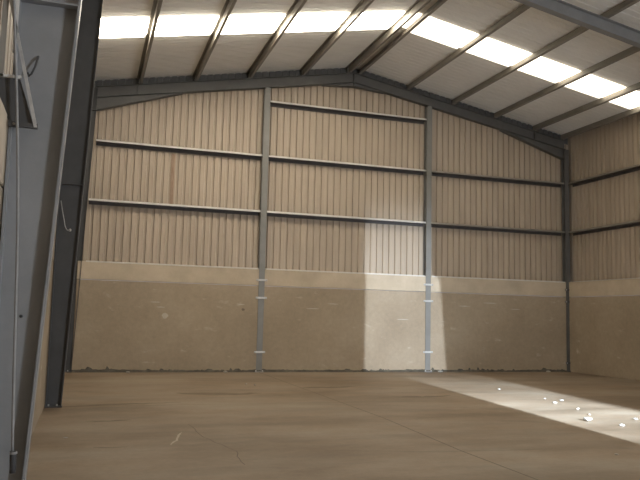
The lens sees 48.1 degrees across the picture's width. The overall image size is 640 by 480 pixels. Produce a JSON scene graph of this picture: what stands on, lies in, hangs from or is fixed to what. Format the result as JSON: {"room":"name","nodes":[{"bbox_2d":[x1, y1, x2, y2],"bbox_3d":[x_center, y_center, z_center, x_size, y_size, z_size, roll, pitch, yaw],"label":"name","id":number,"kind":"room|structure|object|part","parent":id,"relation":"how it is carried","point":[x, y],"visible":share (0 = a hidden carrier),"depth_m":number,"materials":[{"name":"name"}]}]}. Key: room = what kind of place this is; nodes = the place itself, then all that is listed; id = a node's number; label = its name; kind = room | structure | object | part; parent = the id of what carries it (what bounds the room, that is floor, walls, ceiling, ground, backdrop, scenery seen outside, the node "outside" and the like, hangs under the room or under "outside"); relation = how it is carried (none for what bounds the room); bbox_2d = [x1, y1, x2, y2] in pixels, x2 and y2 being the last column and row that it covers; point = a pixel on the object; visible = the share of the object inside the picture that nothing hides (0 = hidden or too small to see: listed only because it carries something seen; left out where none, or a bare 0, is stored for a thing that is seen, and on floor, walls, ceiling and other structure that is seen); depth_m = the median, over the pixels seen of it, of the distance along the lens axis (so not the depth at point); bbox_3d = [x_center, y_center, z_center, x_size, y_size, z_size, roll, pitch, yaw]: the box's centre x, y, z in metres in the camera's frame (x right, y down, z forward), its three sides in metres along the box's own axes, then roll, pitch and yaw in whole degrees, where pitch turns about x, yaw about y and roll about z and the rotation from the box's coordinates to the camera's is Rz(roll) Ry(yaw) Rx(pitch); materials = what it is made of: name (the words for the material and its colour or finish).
{"room":"farm building","nodes":[
{"label":"farm building","id":0,"kind":"room"},
{"bbox_2d":[0,0,56,435],"bbox_3d":[-3.046,-1.561,7.595,0.204,7.755,23.970,3,-6,-18],"label":"wall","id":1,"kind":"structure","parent":0,"point":[9,56],"depth_m":6.09,"materials":[{"name":"beige metal"}]},
{"bbox_3d":[-0.838,0.419,0.320,0.200,2.394,9.188,3,-6,-18],"label":"precast panel","id":2,"kind":"part","parent":1,"relation":"part of","materials":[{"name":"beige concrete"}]},
{"bbox_3d":[-0.802,-1.018,0.473,0.204,0.474,9.188,3,-6,-18],"label":"coping panel","id":3,"kind":"part","parent":1,"relation":"part of","materials":[{"name":"metal"}]},
{"bbox_3d":[-3.424,1.197,8.274,0.200,2.394,7.588,3,-6,-18],"label":"precast panel","id":4,"kind":"part","parent":1,"relation":"part of","materials":[{"name":"beige concrete"}]},
{"bbox_3d":[-3.388,-0.240,8.427,0.204,0.474,7.588,3,-6,-18],"label":"coping panel","id":5,"kind":"part","parent":1,"relation":"part of","materials":[{"name":"metal"}]},
{"bbox_3d":[-5.667,1.872,15.172,0.200,2.394,6.958,3,-6,-18],"label":"precast panel","id":6,"kind":"part","parent":1,"relation":"part of","materials":[{"name":"beige concrete"}]},
{"bbox_2d":[72,86,567,370],"bbox_3d":[0.846,-0.610,21.335,15.660,8.939,0.270,3,-6,-18],"label":"wall","id":7,"kind":"structure","parent":0,"point":[126,323],"depth_m":20.99,"materials":[{"name":"beige metal"}]},
{"bbox_3d":[-4.056,2.357,19.392,4.933,2.394,0.120,3,-6,-18],"label":"precast panel","id":8,"kind":"part","parent":7,"relation":"part of","materials":[{"name":"beige concrete"}]},
{"bbox_3d":[-4.021,0.920,19.543,4.933,0.474,0.124,3,-6,-18],"label":"coping panel","id":9,"kind":"part","parent":7,"relation":"part of","materials":[{"name":"concrete"}]},
{"bbox_2d":[89,198,260,215],"bbox_3d":[-3.938,-0.903,19.790,4.670,0.137,0.196,3,-6,-18],"label":"girt","id":10,"kind":"object","parent":7,"relation":"attached to","point":[91,201],"visible":1,"depth_m":19.76,"materials":[{"name":"metal"}]},
{"bbox_2d":[96,139,262,159],"bbox_3d":[-3.851,-2.511,19.976,4.570,0.137,0.196,3,-6,-18],"label":"girt","id":11,"kind":"object","parent":7,"relation":"attached to","point":[99,142],"visible":1,"depth_m":19.95,"materials":[{"name":"metal"}]},
{"bbox_2d":[71,367,566,371],"bbox_3d":[0.848,3.745,20.756,15.234,0.158,0.080,3,-6,-18],"label":"baseboard","id":12,"kind":"structure","parent":7,"relation":"attached to","point":[88,369],"depth_m":20.43,"materials":[{"name":"beige concrete"}]},
{"bbox_2d":[94,68,567,144],"bbox_3d":[0.916,-4.398,21.802,16.660,1.804,0.030,3,-6,-18],"label":"trim","id":13,"kind":"structure","parent":7,"relation":"attached to","point":[335,70],"depth_m":21.33,"materials":[{"name":"grey paint"}]},
{"bbox_3d":[0.769,2.637,20.934,5.166,2.394,0.120,3,-6,-18],"label":"precast panel","id":14,"kind":"part","parent":7,"relation":"part of","materials":[{"name":"beige concrete"}]},
{"bbox_3d":[0.805,1.199,21.084,5.166,0.474,0.124,3,-6,-18],"label":"coping panel","id":15,"kind":"part","parent":7,"relation":"part of","materials":[{"name":"concrete"}]},
{"bbox_2d":[267,211,425,226],"bbox_3d":[0.837,-0.627,21.315,5.010,0.137,0.196,3,-6,-18],"label":"girt","id":16,"kind":"object","parent":7,"relation":"attached to","point":[269,213],"visible":0.98,"depth_m":21.30,"materials":[{"name":"metal"}]},
{"bbox_2d":[269,155,425,174],"bbox_3d":[0.876,-2.237,21.486,5.010,0.137,0.196,3,-6,-18],"label":"girt","id":17,"kind":"object","parent":7,"relation":"attached to","point":[271,157],"visible":0.98,"depth_m":21.46,"materials":[{"name":"metal"}]},
{"bbox_2d":[270,101,426,123],"bbox_3d":[0.915,-3.848,21.656,5.010,0.137,0.196,3,-6,-18],"label":"girt","id":18,"kind":"object","parent":7,"relation":"attached to","point":[278,104],"visible":0.98,"depth_m":21.64,"materials":[{"name":"metal"}]},
{"bbox_2d":[432,170,563,187],"bbox_3d":[5.741,-1.955,23.040,4.860,0.137,0.196,3,-6,-18],"label":"girt","id":19,"kind":"object","parent":7,"relation":"attached to","point":[434,173],"visible":0.97,"depth_m":23.02,"materials":[{"name":"metal"}]},
{"bbox_2d":[431,222,564,235],"bbox_3d":[5.702,-0.345,22.870,4.860,0.137,0.196,3,-6,-18],"label":"girt","id":20,"kind":"object","parent":7,"relation":"attached to","point":[433,224],"visible":0.97,"depth_m":22.84,"materials":[{"name":"metal"}]},
{"bbox_3d":[5.628,2.919,22.486,5.002,2.394,0.120,3,-6,-18],"label":"precast panel","id":21,"kind":"part","parent":7,"relation":"part of","materials":[{"name":"beige concrete"}]},
{"bbox_3d":[5.663,1.481,22.636,5.002,0.474,0.124,3,-6,-18],"label":"coping panel","id":22,"kind":"part","parent":7,"relation":"part of","materials":[{"name":"concrete"}]},
{"bbox_2d":[26,372,639,479],"bbox_3d":[4.459,2.863,9.655,17.100,0.252,24.670,3,-6,-18],"label":"floor","id":23,"kind":"structure","parent":0,"point":[116,425],"depth_m":10.44,"materials":[{"name":"concrete"}]},
{"bbox_2d":[0,0,81,479],"bbox_3d":[-1.803,-1.710,5.073,0.599,7.580,0.210,3,-6,-18],"label":"column","id":24,"kind":"structure","parent":23,"relation":"on","point":[48,30],"depth_m":4.87,"materials":[{"name":"grey metal"}]},
{"bbox_2d":[0,0,37,128],"bbox_3d":[-2.036,-1.500,4.804,0.355,1.505,0.043,3,-6,-18],"label":"wall bracket","id":25,"kind":"object","parent":24,"relation":"attached to","point":[7,81],"visible":0.97,"depth_m":4.77,"materials":[{"name":"grey metal"}]},
{"bbox_2d":[9,0,18,473],"bbox_3d":[-1.999,-0.395,4.669,0.273,3.731,0.044,3,-6,-18],"label":"pipe","id":26,"kind":"object","parent":25,"relation":"hanging from","point":[12,458],"visible":1,"depth_m":4.63,"materials":[{"name":"grey metal"}]},
{"bbox_3d":[-2.069,-0.935,4.756,0.325,0.300,0.008,3,-6,-18],"label":"gusset plate","id":27,"kind":"part","parent":25,"relation":"part of","materials":[{"name":"grey paint"}]},
{"bbox_2d":[27,56,38,76],"bbox_3d":[-1.968,-1.197,4.929,0.075,0.165,0.042,6,-8,-39],"label":"wire hook","id":28,"kind":"object","parent":24,"relation":"attached to","point":[37,59],"visible":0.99,"depth_m":4.91,"materials":[{"name":"black metal"}]},
{"bbox_2d":[45,0,102,407],"bbox_3d":[-4.164,-1.007,12.262,0.553,7.580,0.210,3,-6,-18],"label":"column","id":29,"kind":"structure","parent":23,"relation":"on","point":[77,138],"depth_m":12.20,"materials":[{"name":"grey metal"}]},
{"bbox_3d":[-4.392,2.743,11.821,0.265,0.020,0.210,3,-6,-18],"label":"plate","id":30,"kind":"part","parent":29,"relation":"part of","materials":[{"name":"grey paint"}]},
{"bbox_2d":[61,200,70,231],"bbox_3d":[-4.269,-0.402,12.042,0.203,0.518,0.052,3,-6,-18],"label":"wire","id":31,"kind":"object","parent":29,"relation":"attached to","point":[69,230],"visible":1,"depth_m":12.03,"materials":[{"name":"metal"}]},
{"bbox_3d":[-0.345,-5.035,13.898,7.429,1.831,0.180,3,-6,-18],"label":"rafter","id":32,"kind":"object","parent":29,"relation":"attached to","visible":0},
{"bbox_2d":[137,0,162,83],"bbox_3d":[-1.328,-5.492,8.554,0.150,0.198,23.900,3,-6,-18],"label":"purlin","id":33,"kind":"object","parent":32,"relation":"on","point":[155,11],"visible":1,"depth_m":16.65,"materials":[{"name":"grey metal"}]},
{"bbox_2d":[192,0,236,80],"bbox_3d":[0.124,-5.682,9.045,0.150,0.198,23.900,3,-6,-18],"label":"purlin","id":34,"kind":"object","parent":32,"relation":"on","point":[229,5],"visible":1,"depth_m":17.21,"materials":[{"name":"grey metal"}]},
{"bbox_2d":[246,0,306,77],"bbox_3d":[1.605,-5.876,9.546,0.150,0.198,23.900,3,-6,-18],"label":"purlin","id":35,"kind":"object","parent":32,"relation":"on","point":[297,5],"visible":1,"depth_m":17.79,"materials":[{"name":"grey metal"}]},
{"bbox_2d":[299,0,373,74],"bbox_3d":[3.124,-6.075,10.059,0.150,0.198,23.900,3,-6,-18],"label":"purlin","id":36,"kind":"object","parent":32,"relation":"on","point":[362,5],"visible":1,"depth_m":18.36,"materials":[{"name":"grey metal"}]},
{"bbox_2d":[345,0,430,72],"bbox_3d":[4.510,-6.257,10.527,0.150,0.198,23.900,3,-6,-18],"label":"purlin","id":37,"kind":"object","parent":32,"relation":"on","point":[418,5],"visible":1,"depth_m":18.91,"materials":[{"name":"grey metal"}]},
{"bbox_2d":[65,88,97,371],"bbox_3d":[-6.339,-0.357,18.910,0.528,7.580,0.210,3,-6,-18],"label":"column","id":38,"kind":"structure","parent":23,"relation":"on","point":[69,358],"depth_m":18.91,"materials":[{"name":"grey metal"}]},
{"bbox_2d":[96,72,354,110],"bbox_3d":[-2.509,-4.293,20.588,7.399,2.006,0.180,3,-6,-18],"label":"rafter","id":39,"kind":"object","parent":38,"relation":"on","point":[109,96],"visible":0.99,"depth_m":20.31,"materials":[{"name":"grey paint"}]},
{"bbox_2d":[254,87,270,371],"bbox_3d":[-1.621,-0.376,20.425,0.320,8.164,0.250,3,-6,-18],"label":"post","id":40,"kind":"object","parent":23,"relation":"on","point":[267,90],"visible":0.99,"depth_m":20.41,"materials":[{"name":"grey metal"}]},
{"bbox_2d":[423,106,432,371],"bbox_3d":[3.315,-0.107,22.004,0.320,8.198,0.250,3,-6,-18],"label":"post","id":41,"kind":"object","parent":23,"relation":"on","point":[428,109],"visible":1,"depth_m":22.02,"materials":[{"name":"grey metal"}]},
{"bbox_2d":[561,149,570,371],"bbox_3d":[8.082,0.625,23.472,0.260,7.280,0.228,3,-6,-18],"label":"column","id":42,"kind":"structure","parent":23,"relation":"on","point":[564,163],"depth_m":23.54,"materials":[{"name":"grey metal"}]},
{"bbox_2d":[353,72,565,159],"bbox_3d":[4.592,-3.869,22.856,7.529,2.029,0.180,3,-6,-18],"label":"rafter","id":43,"kind":"object","parent":42,"relation":"on","point":[553,146],"visible":1,"depth_m":22.93,"materials":[{"name":"grey paint"}]},
{"bbox_2d":[95,0,639,134],"bbox_3d":[4.604,-5.633,10.481,16.660,1.538,24.570,3,-6,-18],"label":"ceiling","id":44,"kind":"structure","parent":0,"point":[534,29],"depth_m":18.69,"materials":[{"name":"white metal"}]},
{"bbox_2d":[99,12,403,37],"bbox_3d":[-1.814,-5.115,16.903,8.410,1.549,0.980,3,-6,-18],"label":"window","id":45,"kind":"structure","parent":44,"relation":"attached to","point":[244,24],"depth_m":16.79,"materials":[{"name":"white plastic"}]},
{"bbox_2d":[402,13,639,108],"bbox_3d":[6.109,-4.670,19.435,8.250,1.520,0.980,3,-6,-18],"label":"window","id":46,"kind":"structure","parent":44,"relation":"attached to","point":[431,28],"depth_m":19.10,"materials":[{"name":"white plastic"}]},
{"bbox_2d":[568,113,639,380],"bbox_3d":[11.862,-0.712,12.359,0.270,7.784,23.970,3,-6,-18],"label":"wall","id":47,"kind":"structure","parent":0,"point":[605,265],"depth_m":21.96,"materials":[{"name":"beige metal"}]},
{"bbox_2d":[568,164,639,186],"bbox_3d":[9.333,-2.139,20.479,0.196,0.137,6.840,3,-6,-18],"label":"girt","id":48,"kind":"object","parent":47,"relation":"attached to","point":[634,168],"visible":1,"depth_m":22.09,"materials":[{"name":"metal"}]},
{"bbox_2d":[568,220,639,235],"bbox_3d":[9.294,-0.528,20.308,0.196,0.137,6.840,3,-6,-18],"label":"girt","id":49,"kind":"object","parent":47,"relation":"attached to","point":[637,222],"visible":1,"depth_m":21.91,"materials":[{"name":"metal"}]},
{"bbox_3d":[9.175,2.738,19.961,0.120,2.394,6.880,3,-6,-18],"label":"precast panel","id":50,"kind":"part","parent":47,"relation":"part of","materials":[{"name":"beige concrete"}]},
{"bbox_3d":[9.208,1.300,20.112,0.124,0.474,6.880,3,-6,-18],"label":"coping panel","id":51,"kind":"part","parent":47,"relation":"part of","materials":[{"name":"concrete"}]},
{"bbox_3d":[10.379,-0.164,16.908,0.305,7.580,0.210,3,-6,-18],"label":"column","id":52,"kind":"structure","parent":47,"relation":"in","visible":0},
{"bbox_2d":[514,0,639,47],"bbox_3d":[6.780,-4.611,16.173,7.549,1.853,0.180,3,-6,-18],"label":"rafter","id":53,"kind":"object","parent":52,"relation":"on","point":[561,9],"visible":1,"depth_m":15.92,"materials":[{"name":"blue paint"}]},
{"bbox_2d":[359,0,446,73],"bbox_3d":[4.890,-6.231,10.648,0.150,0.198,23.900,3,-6,-18],"label":"purlin","id":54,"kind":"object","parent":53,"relation":"on","point":[434,7],"visible":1,"depth_m":18.79,"materials":[{"name":"grey metal"}]},
{"bbox_2d":[407,4,529,89],"bbox_3d":[6.415,-5.852,11.107,0.150,0.198,23.900,3,-6,-18],"label":"purlin","id":55,"kind":"object","parent":53,"relation":"on","point":[522,8],"visible":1,"depth_m":18.62,"materials":[{"name":"grey metal"}]},
{"bbox_2d":[452,0,639,103],"bbox_3d":[7.901,-5.482,11.554,0.150,0.198,23.900,3,-6,-18],"label":"purlin","id":56,"kind":"object","parent":53,"relation":"on","point":[625,4],"visible":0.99,"depth_m":18.34,"materials":[{"name":"grey metal"}]},
{"bbox_2d":[494,46,639,117],"bbox_3d":[9.331,-5.127,11.984,0.150,0.198,23.900,3,-6,-18],"label":"purlin","id":57,"kind":"object","parent":53,"relation":"on","point":[633,49],"visible":1,"depth_m":19.52,"materials":[{"name":"grey metal"}]},
{"bbox_2d":[533,82,639,130],"bbox_3d":[10.722,-4.780,12.402,0.150,0.198,23.900,3,-6,-18],"label":"purlin","id":58,"kind":"object","parent":53,"relation":"on","point":[635,87],"visible":1,"depth_m":20.98,"materials":[{"name":"grey metal"}]},
{"bbox_2d":[561,106,639,139],"bbox_3d":[11.745,-4.526,12.710,0.150,0.198,23.900,3,-6,-18],"label":"purlin","id":59,"kind":"object","parent":53,"relation":"on","point":[635,110],"visible":1,"depth_m":22.06,"materials":[{"name":"grey metal"}]}
]}

